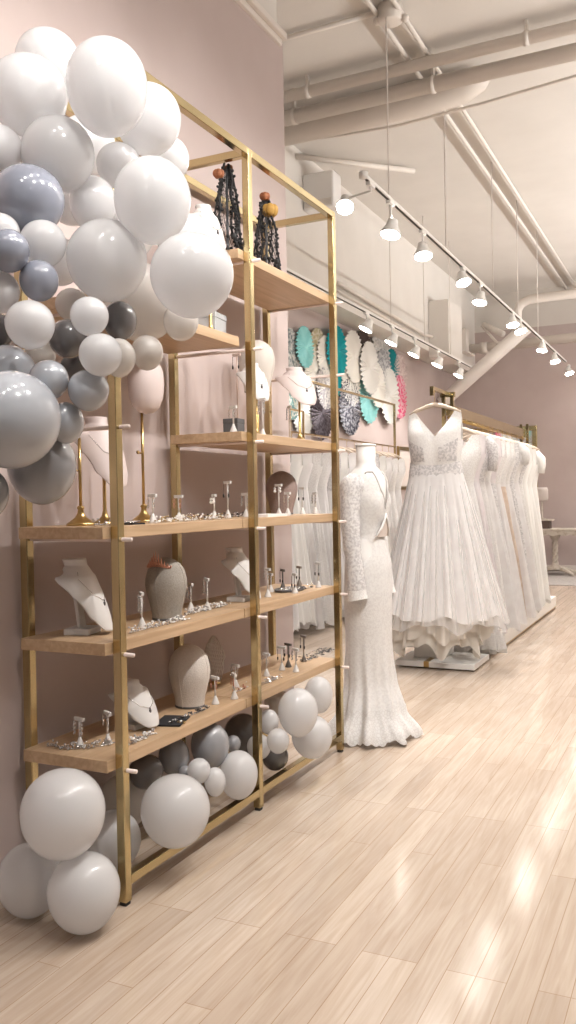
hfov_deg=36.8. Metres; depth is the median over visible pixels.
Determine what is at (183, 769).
balloon
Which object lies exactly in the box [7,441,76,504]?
balloon
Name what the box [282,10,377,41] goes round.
conduit
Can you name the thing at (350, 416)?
fan
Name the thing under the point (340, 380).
fan
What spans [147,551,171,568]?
tiara
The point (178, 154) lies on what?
balloon
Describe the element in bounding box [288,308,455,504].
wall
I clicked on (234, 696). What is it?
stand
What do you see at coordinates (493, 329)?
pipe
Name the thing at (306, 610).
gown
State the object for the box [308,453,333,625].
gown
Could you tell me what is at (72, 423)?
balloon
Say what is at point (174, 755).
balloon
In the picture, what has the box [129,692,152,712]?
necklace
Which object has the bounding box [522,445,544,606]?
gown
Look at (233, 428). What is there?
stand
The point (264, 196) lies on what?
pumpkin
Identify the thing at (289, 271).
track
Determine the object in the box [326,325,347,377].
fan
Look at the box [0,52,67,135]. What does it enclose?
balloon
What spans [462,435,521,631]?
gown
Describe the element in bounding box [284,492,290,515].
stand
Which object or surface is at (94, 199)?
balloon
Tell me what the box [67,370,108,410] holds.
balloon
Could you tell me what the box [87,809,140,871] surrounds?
balloon
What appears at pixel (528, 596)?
gown
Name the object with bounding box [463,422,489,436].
clothes hanger
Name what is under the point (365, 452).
mannequin
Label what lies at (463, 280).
track spotlight
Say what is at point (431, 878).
floor
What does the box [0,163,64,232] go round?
balloon
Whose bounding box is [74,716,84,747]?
stand
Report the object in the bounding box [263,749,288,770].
balloon
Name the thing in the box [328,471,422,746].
gown
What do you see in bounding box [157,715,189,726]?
pad
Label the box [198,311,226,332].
gift box
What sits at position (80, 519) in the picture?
display stand
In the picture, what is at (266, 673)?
stand
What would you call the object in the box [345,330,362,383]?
fan
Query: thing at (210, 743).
balloon
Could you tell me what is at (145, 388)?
display form
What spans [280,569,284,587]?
stand
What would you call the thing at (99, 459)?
bust
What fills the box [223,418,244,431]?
box
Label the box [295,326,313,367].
fan
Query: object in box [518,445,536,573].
gown
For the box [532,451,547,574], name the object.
gown
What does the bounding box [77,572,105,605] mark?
necklace
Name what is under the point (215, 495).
stand
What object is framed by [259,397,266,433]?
stand
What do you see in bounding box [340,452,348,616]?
gown
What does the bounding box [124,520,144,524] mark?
card
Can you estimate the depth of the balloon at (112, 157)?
2.35 m
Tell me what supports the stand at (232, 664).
on the shelving unit at (257, 282)
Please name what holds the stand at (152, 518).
on the shelving unit at (257, 282)
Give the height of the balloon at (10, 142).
0.126 m
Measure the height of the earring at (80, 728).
0.054 m
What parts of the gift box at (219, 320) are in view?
lid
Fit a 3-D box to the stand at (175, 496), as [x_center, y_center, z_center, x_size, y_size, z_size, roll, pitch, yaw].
[-0.418,-0.015,3.313,0.048,0.101,0.032,0,1,44]
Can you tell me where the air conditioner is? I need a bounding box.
[303,170,340,214]
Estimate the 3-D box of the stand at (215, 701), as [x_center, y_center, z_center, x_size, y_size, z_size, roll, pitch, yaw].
[-0.294,0.719,3.492,0.032,0.112,0.048,-2,1,-42]
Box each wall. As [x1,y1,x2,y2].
[0,0,293,863]
[285,145,474,375]
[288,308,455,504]
[455,285,575,564]
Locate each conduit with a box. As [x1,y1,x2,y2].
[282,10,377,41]
[296,154,415,173]
[336,281,432,337]
[337,290,425,340]
[364,0,567,289]
[390,0,575,287]
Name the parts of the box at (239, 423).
lid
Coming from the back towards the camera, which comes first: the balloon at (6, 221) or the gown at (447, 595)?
the gown at (447, 595)
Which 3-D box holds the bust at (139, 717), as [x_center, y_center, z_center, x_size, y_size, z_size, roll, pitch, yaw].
[-0.544,0.701,3.152,0.161,0.168,0.175,0,1,32]
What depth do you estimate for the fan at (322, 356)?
9.74 m
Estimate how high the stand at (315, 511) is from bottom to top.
0.111 m
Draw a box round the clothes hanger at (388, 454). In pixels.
[382,448,395,457]
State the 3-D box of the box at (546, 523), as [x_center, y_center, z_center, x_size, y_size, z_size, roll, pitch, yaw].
[4.090,0.191,13.916,0.340,0.150,0.260,-1,1,26]
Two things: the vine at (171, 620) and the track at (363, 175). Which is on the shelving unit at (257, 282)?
the vine at (171, 620)
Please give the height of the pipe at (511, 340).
1.291 m
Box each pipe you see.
[284,19,575,102]
[284,43,575,126]
[437,320,530,404]
[469,332,575,353]
[512,288,575,330]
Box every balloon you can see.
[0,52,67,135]
[0,124,21,170]
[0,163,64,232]
[0,213,19,232]
[0,228,29,272]
[0,271,19,312]
[0,313,12,344]
[0,344,34,373]
[0,370,61,468]
[0,473,8,513]
[0,842,60,918]
[5,300,54,349]
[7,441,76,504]
[15,26,75,80]
[19,260,58,301]
[19,768,105,860]
[20,114,94,193]
[21,219,65,265]
[25,343,55,363]
[29,360,68,397]
[47,851,119,934]
[49,319,87,358]
[53,239,73,285]
[55,288,86,318]
[57,402,83,443]
[60,193,78,225]
[60,356,84,379]
[65,35,147,137]
[66,218,146,301]
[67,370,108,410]
[69,115,114,175]
[69,175,115,225]
[70,297,108,335]
[79,333,121,376]
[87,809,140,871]
[96,142,139,187]
[101,776,145,823]
[103,263,166,340]
[105,301,136,339]
[111,338,135,377]
[113,155,190,244]
[113,213,151,252]
[120,81,180,155]
[129,754,163,789]
[132,335,162,370]
[141,774,209,848]
[150,232,233,318]
[158,213,217,246]
[158,740,189,774]
[159,138,188,174]
[163,309,198,340]
[178,765,187,774]
[187,758,210,783]
[190,723,228,767]
[204,767,225,796]
[220,750,257,799]
[224,713,251,752]
[228,735,240,751]
[247,734,269,758]
[262,709,278,734]
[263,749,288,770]
[264,691,285,714]
[267,728,288,753]
[278,688,317,736]
[292,716,331,758]
[305,676,332,713]
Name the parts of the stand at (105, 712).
stem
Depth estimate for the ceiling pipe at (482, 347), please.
14.17 m
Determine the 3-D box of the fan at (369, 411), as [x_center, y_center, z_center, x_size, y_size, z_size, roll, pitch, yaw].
[1.046,-1.496,11.158,0.036,0.716,0.716,-1,1,26]
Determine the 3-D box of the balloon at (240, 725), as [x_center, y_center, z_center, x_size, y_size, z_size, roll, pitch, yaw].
[-0.201,1.005,3.904,0.175,0.192,0.184,-1,1,26]
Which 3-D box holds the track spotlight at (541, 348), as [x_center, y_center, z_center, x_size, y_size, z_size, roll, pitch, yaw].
[3.412,-2.232,11.638,0.146,0.169,0.143,-1,1,26]
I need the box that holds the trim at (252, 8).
[235,0,286,45]
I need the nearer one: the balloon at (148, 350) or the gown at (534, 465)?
the balloon at (148, 350)
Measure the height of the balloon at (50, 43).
0.181 m
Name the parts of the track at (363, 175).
suspension cord, suspension cord, rail, suspension cord, suspension cord, suspension cord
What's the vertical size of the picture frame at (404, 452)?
0.620 m
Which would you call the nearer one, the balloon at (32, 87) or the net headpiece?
the balloon at (32, 87)
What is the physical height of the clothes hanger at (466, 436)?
0.167 m
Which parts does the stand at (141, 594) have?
stem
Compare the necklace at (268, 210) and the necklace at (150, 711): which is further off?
the necklace at (268, 210)
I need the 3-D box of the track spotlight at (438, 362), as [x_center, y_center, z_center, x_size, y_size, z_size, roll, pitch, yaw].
[1.932,-1.981,11.201,0.150,0.244,0.151,-1,1,26]
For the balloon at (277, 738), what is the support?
attached to the shelving unit at (257, 282)
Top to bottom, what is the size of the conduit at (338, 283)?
0.123 m
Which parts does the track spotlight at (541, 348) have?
bulb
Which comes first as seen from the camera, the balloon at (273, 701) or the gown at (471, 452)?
the balloon at (273, 701)
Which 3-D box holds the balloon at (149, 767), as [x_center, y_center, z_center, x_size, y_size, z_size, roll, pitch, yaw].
[-0.517,0.952,3.176,0.128,0.128,0.141,-1,1,26]
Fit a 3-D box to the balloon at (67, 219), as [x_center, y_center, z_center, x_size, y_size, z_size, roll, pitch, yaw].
[-0.626,-0.909,2.526,0.147,0.147,0.160,-1,1,26]
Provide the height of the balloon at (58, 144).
0.192 m
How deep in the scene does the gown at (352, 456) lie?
9.31 m
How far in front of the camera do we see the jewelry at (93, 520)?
2.85 m
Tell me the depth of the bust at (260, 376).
3.93 m
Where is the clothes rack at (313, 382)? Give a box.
[291,381,395,453]
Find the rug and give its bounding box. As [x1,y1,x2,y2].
[547,571,575,585]
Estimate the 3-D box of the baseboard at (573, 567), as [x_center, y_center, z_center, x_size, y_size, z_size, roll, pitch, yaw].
[6.663,0.921,13.455,8.150,0.110,0.018,-1,1,26]
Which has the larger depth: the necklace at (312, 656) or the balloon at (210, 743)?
the necklace at (312, 656)
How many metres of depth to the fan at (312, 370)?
9.57 m
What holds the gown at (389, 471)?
hanging from the clothes hanger
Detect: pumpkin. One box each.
[213,168,223,178]
[259,192,269,200]
[262,203,277,217]
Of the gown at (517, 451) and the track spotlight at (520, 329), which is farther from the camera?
the track spotlight at (520, 329)
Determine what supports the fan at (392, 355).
attached to the wall at (421, 375)
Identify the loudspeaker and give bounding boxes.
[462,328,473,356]
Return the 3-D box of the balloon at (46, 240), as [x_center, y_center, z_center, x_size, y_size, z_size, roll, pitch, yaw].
[-0.606,-0.666,2.156,0.113,0.116,0.127,-1,1,26]
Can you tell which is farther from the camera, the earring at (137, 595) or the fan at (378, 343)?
the fan at (378, 343)
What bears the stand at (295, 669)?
on the shelving unit at (257, 282)
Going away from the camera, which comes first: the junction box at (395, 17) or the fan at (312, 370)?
the junction box at (395, 17)
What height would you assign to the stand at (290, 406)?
0.207 m
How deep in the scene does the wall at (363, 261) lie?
10.39 m
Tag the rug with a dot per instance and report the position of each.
(556, 578)
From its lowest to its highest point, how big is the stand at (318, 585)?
0.128 m
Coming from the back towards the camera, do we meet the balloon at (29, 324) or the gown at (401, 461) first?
the gown at (401, 461)
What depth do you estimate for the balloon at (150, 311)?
2.37 m
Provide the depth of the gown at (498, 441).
7.67 m
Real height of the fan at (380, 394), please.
0.572 m
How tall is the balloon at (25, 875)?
0.229 m
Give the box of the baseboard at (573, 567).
[547,565,575,569]
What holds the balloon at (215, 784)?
attached to the balloon at (199, 769)
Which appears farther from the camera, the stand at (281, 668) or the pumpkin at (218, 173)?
the stand at (281, 668)
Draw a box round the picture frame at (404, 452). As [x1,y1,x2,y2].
[397,446,410,489]
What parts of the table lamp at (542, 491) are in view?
lamp shade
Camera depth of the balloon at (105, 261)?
2.13 m
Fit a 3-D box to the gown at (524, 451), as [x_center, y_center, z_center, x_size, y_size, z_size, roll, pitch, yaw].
[2.176,0.160,8.697,0.721,1.698,0.162,-1,1,24]
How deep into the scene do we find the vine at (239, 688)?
3.73 m
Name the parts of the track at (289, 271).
rail, suspension cord, suspension cord, suspension cord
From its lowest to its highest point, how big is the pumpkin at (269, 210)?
0.059 m
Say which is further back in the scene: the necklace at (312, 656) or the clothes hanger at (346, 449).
the clothes hanger at (346, 449)
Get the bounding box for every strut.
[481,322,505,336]
[481,326,498,343]
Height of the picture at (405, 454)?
0.520 m
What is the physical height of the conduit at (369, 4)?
0.036 m
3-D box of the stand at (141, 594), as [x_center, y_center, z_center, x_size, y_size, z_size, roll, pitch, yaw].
[-0.523,0.349,3.095,0.032,0.125,0.048,-1,1,-21]
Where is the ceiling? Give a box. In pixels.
[277,0,575,296]
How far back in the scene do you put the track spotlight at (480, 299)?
8.43 m
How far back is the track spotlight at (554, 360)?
12.62 m
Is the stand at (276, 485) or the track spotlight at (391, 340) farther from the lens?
the track spotlight at (391, 340)
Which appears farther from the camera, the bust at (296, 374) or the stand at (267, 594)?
the bust at (296, 374)
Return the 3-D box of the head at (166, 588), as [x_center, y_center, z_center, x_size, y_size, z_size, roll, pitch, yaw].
[-0.462,0.290,3.285,0.166,0.236,0.148,-1,1,26]
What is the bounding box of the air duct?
[284,80,489,146]
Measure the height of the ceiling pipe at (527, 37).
0.181 m
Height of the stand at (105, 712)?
0.112 m
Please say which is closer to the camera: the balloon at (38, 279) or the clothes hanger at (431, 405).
the balloon at (38, 279)
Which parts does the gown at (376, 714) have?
neckline trim, diamond trim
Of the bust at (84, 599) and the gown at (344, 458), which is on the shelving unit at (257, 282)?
the bust at (84, 599)
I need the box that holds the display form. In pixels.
[127,364,163,413]
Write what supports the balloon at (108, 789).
on the shelving unit at (257, 282)
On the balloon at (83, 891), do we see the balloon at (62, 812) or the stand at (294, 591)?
the balloon at (62, 812)
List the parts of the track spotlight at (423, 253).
bulb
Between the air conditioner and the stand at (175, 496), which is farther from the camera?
the air conditioner
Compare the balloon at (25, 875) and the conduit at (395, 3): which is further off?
the conduit at (395, 3)
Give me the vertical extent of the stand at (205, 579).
0.131 m
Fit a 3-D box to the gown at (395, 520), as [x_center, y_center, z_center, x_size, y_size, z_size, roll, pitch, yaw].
[1.187,0.210,10.698,0.581,1.732,0.168,-1,1,28]
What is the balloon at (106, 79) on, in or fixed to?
attached to the balloon at (58, 144)
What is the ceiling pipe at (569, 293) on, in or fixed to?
attached to the wall
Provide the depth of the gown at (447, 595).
6.40 m
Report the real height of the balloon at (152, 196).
0.213 m
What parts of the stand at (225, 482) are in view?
stem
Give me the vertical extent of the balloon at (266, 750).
0.108 m
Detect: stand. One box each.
[66,438,95,525]
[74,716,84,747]
[103,710,112,744]
[132,413,149,522]
[138,592,145,627]
[148,494,156,522]
[174,495,182,521]
[187,583,193,610]
[204,578,210,609]
[211,494,217,518]
[211,675,218,704]
[223,481,231,517]
[229,405,236,431]
[231,663,239,687]
[231,672,237,699]
[232,353,240,417]
[241,493,247,516]
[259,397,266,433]
[262,653,269,676]
[264,568,270,596]
[269,573,273,591]
[274,484,281,512]
[277,646,285,670]
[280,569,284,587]
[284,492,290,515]
[284,643,291,667]
[287,405,291,437]
[292,573,297,593]
[292,647,298,672]
[296,566,301,585]
[298,487,305,513]
[300,635,306,661]
[312,492,318,513]
[315,562,321,587]
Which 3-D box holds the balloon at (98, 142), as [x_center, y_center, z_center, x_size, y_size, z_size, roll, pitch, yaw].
[-0.600,-1.091,2.584,0.174,0.174,0.182,-1,1,26]
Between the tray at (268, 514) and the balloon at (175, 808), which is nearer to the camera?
the balloon at (175, 808)
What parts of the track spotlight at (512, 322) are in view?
bulb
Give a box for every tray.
[258,513,286,516]
[274,586,304,592]
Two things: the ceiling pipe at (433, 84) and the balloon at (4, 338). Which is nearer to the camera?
the balloon at (4, 338)
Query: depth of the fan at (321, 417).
9.68 m
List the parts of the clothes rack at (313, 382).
hanging rail, post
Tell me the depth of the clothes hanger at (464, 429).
6.97 m
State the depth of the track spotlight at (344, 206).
5.76 m
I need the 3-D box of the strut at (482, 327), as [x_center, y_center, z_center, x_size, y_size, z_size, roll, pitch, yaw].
[3.278,-2.848,13.986,0.043,0.468,0.618,-1,1,-15]
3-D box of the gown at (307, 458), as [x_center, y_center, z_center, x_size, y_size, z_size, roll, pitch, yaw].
[0.058,0.253,8.369,0.620,1.769,0.181,-1,1,22]
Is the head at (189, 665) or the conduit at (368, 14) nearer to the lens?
the head at (189, 665)
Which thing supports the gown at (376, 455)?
hanging from the clothes hanger
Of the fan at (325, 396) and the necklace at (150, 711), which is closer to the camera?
the necklace at (150, 711)
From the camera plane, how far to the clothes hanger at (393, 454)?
10.85 m
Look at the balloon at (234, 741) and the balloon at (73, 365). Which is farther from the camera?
the balloon at (234, 741)
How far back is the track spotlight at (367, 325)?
8.82 m
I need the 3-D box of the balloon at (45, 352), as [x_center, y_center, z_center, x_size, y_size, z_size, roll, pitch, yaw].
[-0.663,-0.418,2.329,0.088,0.083,0.101,-1,1,26]
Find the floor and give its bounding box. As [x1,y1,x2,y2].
[0,585,575,1023]
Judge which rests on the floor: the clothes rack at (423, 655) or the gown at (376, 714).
the clothes rack at (423, 655)
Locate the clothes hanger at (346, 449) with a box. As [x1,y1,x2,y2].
[339,446,352,452]
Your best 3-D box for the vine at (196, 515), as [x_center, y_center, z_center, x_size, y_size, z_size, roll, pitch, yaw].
[-0.378,0.021,3.348,0.074,0.029,0.537,-1,1,26]
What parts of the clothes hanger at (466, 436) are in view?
arm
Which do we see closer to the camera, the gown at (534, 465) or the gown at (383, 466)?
the gown at (534, 465)
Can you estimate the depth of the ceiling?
8.40 m
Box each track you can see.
[287,213,471,367]
[359,17,566,361]
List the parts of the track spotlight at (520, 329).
bulb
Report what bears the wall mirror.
attached to the wall at (523, 387)
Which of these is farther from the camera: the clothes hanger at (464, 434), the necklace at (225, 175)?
the clothes hanger at (464, 434)
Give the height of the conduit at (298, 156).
0.082 m
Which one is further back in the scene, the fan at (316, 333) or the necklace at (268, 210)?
the fan at (316, 333)
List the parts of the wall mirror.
glass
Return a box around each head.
[145,557,186,620]
[168,644,209,708]
[238,340,274,429]
[266,471,297,513]
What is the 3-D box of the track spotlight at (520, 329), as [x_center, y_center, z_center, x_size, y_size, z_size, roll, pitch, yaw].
[2.756,-2.196,10.260,0.144,0.174,0.144,-1,1,26]
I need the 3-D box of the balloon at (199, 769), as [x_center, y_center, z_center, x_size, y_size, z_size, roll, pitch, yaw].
[-0.327,0.958,3.209,0.090,0.093,0.104,-1,1,26]
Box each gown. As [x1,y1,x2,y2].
[290,454,299,630]
[290,454,315,624]
[297,453,324,629]
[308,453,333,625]
[317,453,333,624]
[327,452,345,609]
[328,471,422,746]
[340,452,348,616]
[347,453,355,474]
[348,454,379,469]
[379,456,390,555]
[385,457,394,550]
[388,458,398,535]
[390,410,507,660]
[395,458,404,518]
[408,434,506,653]
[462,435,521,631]
[462,438,504,537]
[465,440,527,624]
[474,433,506,633]
[479,436,508,628]
[500,441,526,615]
[505,442,536,617]
[509,442,528,572]
[514,443,541,612]
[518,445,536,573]
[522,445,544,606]
[527,449,550,603]
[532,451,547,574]
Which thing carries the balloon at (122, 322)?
attached to the balloon at (105, 261)
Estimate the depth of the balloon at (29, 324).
2.00 m
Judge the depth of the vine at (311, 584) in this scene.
4.31 m
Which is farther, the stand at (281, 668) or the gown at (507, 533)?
the gown at (507, 533)
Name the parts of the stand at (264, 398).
stem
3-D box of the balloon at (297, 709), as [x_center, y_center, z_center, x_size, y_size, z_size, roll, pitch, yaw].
[0.045,0.857,3.704,0.170,0.207,0.180,-1,1,26]
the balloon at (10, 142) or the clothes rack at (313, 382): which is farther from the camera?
the clothes rack at (313, 382)
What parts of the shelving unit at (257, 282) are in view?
post, rail, post, post, rail, rail, cross rail, rail, post, post, rail, cross rail, rail, post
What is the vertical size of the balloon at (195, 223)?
0.176 m
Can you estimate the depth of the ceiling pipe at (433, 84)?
6.73 m
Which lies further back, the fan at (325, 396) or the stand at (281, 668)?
the fan at (325, 396)
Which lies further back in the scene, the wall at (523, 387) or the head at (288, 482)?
the wall at (523, 387)
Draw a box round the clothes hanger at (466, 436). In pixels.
[463,423,491,439]
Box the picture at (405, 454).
[400,450,410,485]
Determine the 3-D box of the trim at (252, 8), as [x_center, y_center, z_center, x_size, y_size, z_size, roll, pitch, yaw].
[-1.819,-2.548,1.319,0.215,0.070,7.900,-1,1,26]
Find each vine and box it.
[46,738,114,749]
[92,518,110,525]
[128,614,189,632]
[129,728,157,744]
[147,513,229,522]
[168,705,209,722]
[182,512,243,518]
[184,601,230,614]
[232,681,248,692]
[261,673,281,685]
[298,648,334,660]
[302,582,313,588]
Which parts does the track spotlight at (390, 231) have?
bulb, stem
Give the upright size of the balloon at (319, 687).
0.172 m
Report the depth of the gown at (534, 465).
9.25 m
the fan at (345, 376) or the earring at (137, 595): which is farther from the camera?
the fan at (345, 376)
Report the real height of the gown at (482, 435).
1.692 m
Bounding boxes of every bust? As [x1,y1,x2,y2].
[55,558,112,635]
[74,416,127,523]
[108,679,158,730]
[192,204,225,328]
[221,547,260,601]
[236,363,269,433]
[275,367,316,438]
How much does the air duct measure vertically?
0.256 m
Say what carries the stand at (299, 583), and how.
on the shelving unit at (257, 282)
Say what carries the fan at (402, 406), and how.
attached to the wall at (421, 375)
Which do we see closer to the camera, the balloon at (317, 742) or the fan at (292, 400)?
the balloon at (317, 742)
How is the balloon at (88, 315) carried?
attached to the balloon at (100, 354)
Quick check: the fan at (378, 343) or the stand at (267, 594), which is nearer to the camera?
the stand at (267, 594)
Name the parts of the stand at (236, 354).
stem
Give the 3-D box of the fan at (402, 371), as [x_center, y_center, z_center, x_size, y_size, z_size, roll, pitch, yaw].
[1.593,-1.947,12.298,0.036,0.608,0.608,-1,1,26]
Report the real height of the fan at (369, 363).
0.680 m
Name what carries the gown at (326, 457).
hanging from the clothes hanger
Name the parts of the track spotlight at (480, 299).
bulb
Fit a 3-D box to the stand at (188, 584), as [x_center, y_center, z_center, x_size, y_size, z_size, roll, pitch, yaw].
[-0.397,0.346,3.532,0.032,0.112,0.048,-1,1,-26]
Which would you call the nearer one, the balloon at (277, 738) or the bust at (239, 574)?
the balloon at (277, 738)
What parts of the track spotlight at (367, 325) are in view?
bulb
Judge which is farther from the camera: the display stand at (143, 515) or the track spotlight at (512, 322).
the track spotlight at (512, 322)
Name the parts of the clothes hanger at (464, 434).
arm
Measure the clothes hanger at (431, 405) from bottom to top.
0.182 m
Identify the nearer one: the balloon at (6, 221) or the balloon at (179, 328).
the balloon at (6, 221)
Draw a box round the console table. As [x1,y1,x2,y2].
[542,528,575,575]
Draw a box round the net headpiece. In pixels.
[204,636,224,684]
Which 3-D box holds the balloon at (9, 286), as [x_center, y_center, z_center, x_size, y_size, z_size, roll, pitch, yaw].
[-0.698,-0.534,2.108,0.100,0.101,0.116,-1,1,26]
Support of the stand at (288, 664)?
on the shelving unit at (257, 282)
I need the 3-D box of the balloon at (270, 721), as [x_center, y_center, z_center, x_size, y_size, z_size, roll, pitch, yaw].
[-0.082,0.934,3.859,0.090,0.112,0.104,-1,1,26]
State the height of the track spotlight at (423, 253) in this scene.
0.230 m
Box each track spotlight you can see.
[336,181,374,214]
[359,312,373,332]
[380,199,400,239]
[385,325,397,346]
[408,337,420,357]
[414,229,432,261]
[432,350,442,367]
[453,361,463,378]
[456,267,471,287]
[472,282,486,305]
[506,313,518,328]
[514,319,526,334]
[536,340,546,352]
[550,352,559,363]
[565,364,573,375]
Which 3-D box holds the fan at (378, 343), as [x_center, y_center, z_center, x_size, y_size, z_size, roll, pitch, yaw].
[1.244,-2.164,11.558,0.036,0.672,0.672,-1,1,26]
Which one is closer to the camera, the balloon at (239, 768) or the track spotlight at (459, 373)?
the balloon at (239, 768)
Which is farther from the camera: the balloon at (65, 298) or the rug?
the rug
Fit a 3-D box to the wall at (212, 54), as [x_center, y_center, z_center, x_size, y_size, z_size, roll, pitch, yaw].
[-1.819,-1.063,1.372,0.200,4.750,7.930,-1,1,26]
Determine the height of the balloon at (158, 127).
0.195 m
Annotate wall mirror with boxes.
[467,425,537,486]
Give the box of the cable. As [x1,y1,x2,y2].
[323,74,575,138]
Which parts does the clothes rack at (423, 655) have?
arm, plate, post, post, hanging rail, post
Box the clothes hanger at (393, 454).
[379,447,401,457]
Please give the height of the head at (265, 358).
0.491 m
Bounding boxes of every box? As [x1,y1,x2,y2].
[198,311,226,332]
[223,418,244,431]
[373,0,408,27]
[428,299,463,364]
[541,519,553,528]
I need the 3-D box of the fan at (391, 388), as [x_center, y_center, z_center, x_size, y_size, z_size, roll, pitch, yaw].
[1.390,-1.579,11.778,0.036,0.781,0.781,-1,1,26]
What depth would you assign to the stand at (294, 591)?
4.10 m
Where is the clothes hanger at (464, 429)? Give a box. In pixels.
[434,427,476,435]
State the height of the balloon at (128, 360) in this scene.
0.100 m
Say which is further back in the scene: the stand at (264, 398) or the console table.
the console table
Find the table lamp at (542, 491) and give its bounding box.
[537,487,547,518]
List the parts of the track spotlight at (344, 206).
bulb, stem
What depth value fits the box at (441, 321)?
12.48 m
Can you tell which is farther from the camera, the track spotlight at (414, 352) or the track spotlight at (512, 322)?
the track spotlight at (414, 352)
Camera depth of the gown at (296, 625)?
7.83 m
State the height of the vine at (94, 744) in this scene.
0.028 m
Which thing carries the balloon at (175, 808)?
on the shelving unit at (257, 282)
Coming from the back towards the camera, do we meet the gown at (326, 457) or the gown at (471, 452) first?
the gown at (326, 457)
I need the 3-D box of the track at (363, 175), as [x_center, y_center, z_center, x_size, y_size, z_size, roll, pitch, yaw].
[2.409,-2.946,9.576,0.060,1.386,8.940,-1,1,26]
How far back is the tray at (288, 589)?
4.21 m
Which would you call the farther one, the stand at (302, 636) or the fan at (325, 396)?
the fan at (325, 396)
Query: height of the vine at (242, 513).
0.029 m
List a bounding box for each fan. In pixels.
[288,328,300,366]
[289,393,301,419]
[293,399,313,432]
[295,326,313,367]
[303,349,319,388]
[310,328,322,363]
[310,386,330,439]
[316,335,329,378]
[316,366,330,408]
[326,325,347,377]
[338,377,342,396]
[338,379,360,434]
[341,369,360,406]
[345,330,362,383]
[358,331,369,351]
[359,341,379,394]
[359,378,378,423]
[371,336,389,357]
[371,365,385,407]
[377,348,391,374]
[382,367,399,424]
[388,348,398,376]
[394,353,406,392]
[396,375,406,418]
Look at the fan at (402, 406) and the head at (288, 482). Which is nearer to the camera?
the head at (288, 482)
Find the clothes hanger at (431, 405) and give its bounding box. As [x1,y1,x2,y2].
[409,391,460,414]
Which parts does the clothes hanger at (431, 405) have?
arm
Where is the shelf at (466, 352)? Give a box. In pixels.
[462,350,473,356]
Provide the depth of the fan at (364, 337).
10.96 m
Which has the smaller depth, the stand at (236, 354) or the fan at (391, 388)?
the stand at (236, 354)
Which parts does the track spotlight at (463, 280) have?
bulb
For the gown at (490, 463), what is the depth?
7.29 m
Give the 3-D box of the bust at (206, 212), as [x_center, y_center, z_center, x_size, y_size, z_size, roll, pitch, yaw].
[-0.315,-0.983,3.521,0.141,0.538,0.154,0,1,43]
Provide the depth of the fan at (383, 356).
11.56 m
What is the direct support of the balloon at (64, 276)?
attached to the balloon at (147, 247)
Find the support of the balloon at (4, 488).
attached to the balloon at (47, 480)
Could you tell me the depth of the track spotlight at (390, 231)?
6.05 m
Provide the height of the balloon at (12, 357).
0.138 m
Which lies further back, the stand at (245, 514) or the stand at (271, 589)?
the stand at (271, 589)
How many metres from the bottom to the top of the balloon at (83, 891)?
0.237 m
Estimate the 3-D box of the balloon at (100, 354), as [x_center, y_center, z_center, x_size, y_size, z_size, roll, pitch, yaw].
[-0.445,-0.376,2.077,0.104,0.102,0.118,-1,1,26]
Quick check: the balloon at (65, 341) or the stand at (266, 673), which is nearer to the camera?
the balloon at (65, 341)
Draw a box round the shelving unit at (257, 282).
[14,70,348,906]
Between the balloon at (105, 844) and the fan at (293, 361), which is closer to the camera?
the balloon at (105, 844)
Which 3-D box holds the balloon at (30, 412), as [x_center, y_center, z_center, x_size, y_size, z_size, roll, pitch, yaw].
[-0.646,-0.215,2.020,0.229,0.229,0.229,-1,1,26]
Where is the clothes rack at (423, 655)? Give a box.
[395,386,555,670]
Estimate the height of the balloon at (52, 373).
0.096 m
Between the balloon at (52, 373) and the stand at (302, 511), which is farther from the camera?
the stand at (302, 511)
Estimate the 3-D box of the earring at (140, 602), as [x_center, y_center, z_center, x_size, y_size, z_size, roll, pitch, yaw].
[-0.525,0.327,3.075,0.008,0.068,0.016,-1,1,-21]
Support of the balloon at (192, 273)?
attached to the balloon at (152, 196)
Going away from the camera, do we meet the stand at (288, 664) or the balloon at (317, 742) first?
the balloon at (317, 742)
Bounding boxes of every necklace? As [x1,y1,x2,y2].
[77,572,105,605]
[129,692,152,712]
[213,163,242,250]
[253,192,281,270]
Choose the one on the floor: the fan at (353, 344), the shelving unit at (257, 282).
the shelving unit at (257, 282)
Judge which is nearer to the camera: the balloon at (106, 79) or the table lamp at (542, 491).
the balloon at (106, 79)
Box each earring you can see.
[79,722,82,735]
[137,595,138,611]
[139,596,141,612]
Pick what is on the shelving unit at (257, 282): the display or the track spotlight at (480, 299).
the display
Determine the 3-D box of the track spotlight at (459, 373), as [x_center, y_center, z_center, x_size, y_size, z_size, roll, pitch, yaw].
[2.391,-2.000,12.151,0.150,0.251,0.151,-1,1,26]
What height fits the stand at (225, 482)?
0.161 m
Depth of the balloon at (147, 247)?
2.54 m
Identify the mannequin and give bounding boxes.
[351,443,386,561]
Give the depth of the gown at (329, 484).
8.90 m
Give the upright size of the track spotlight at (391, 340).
0.237 m

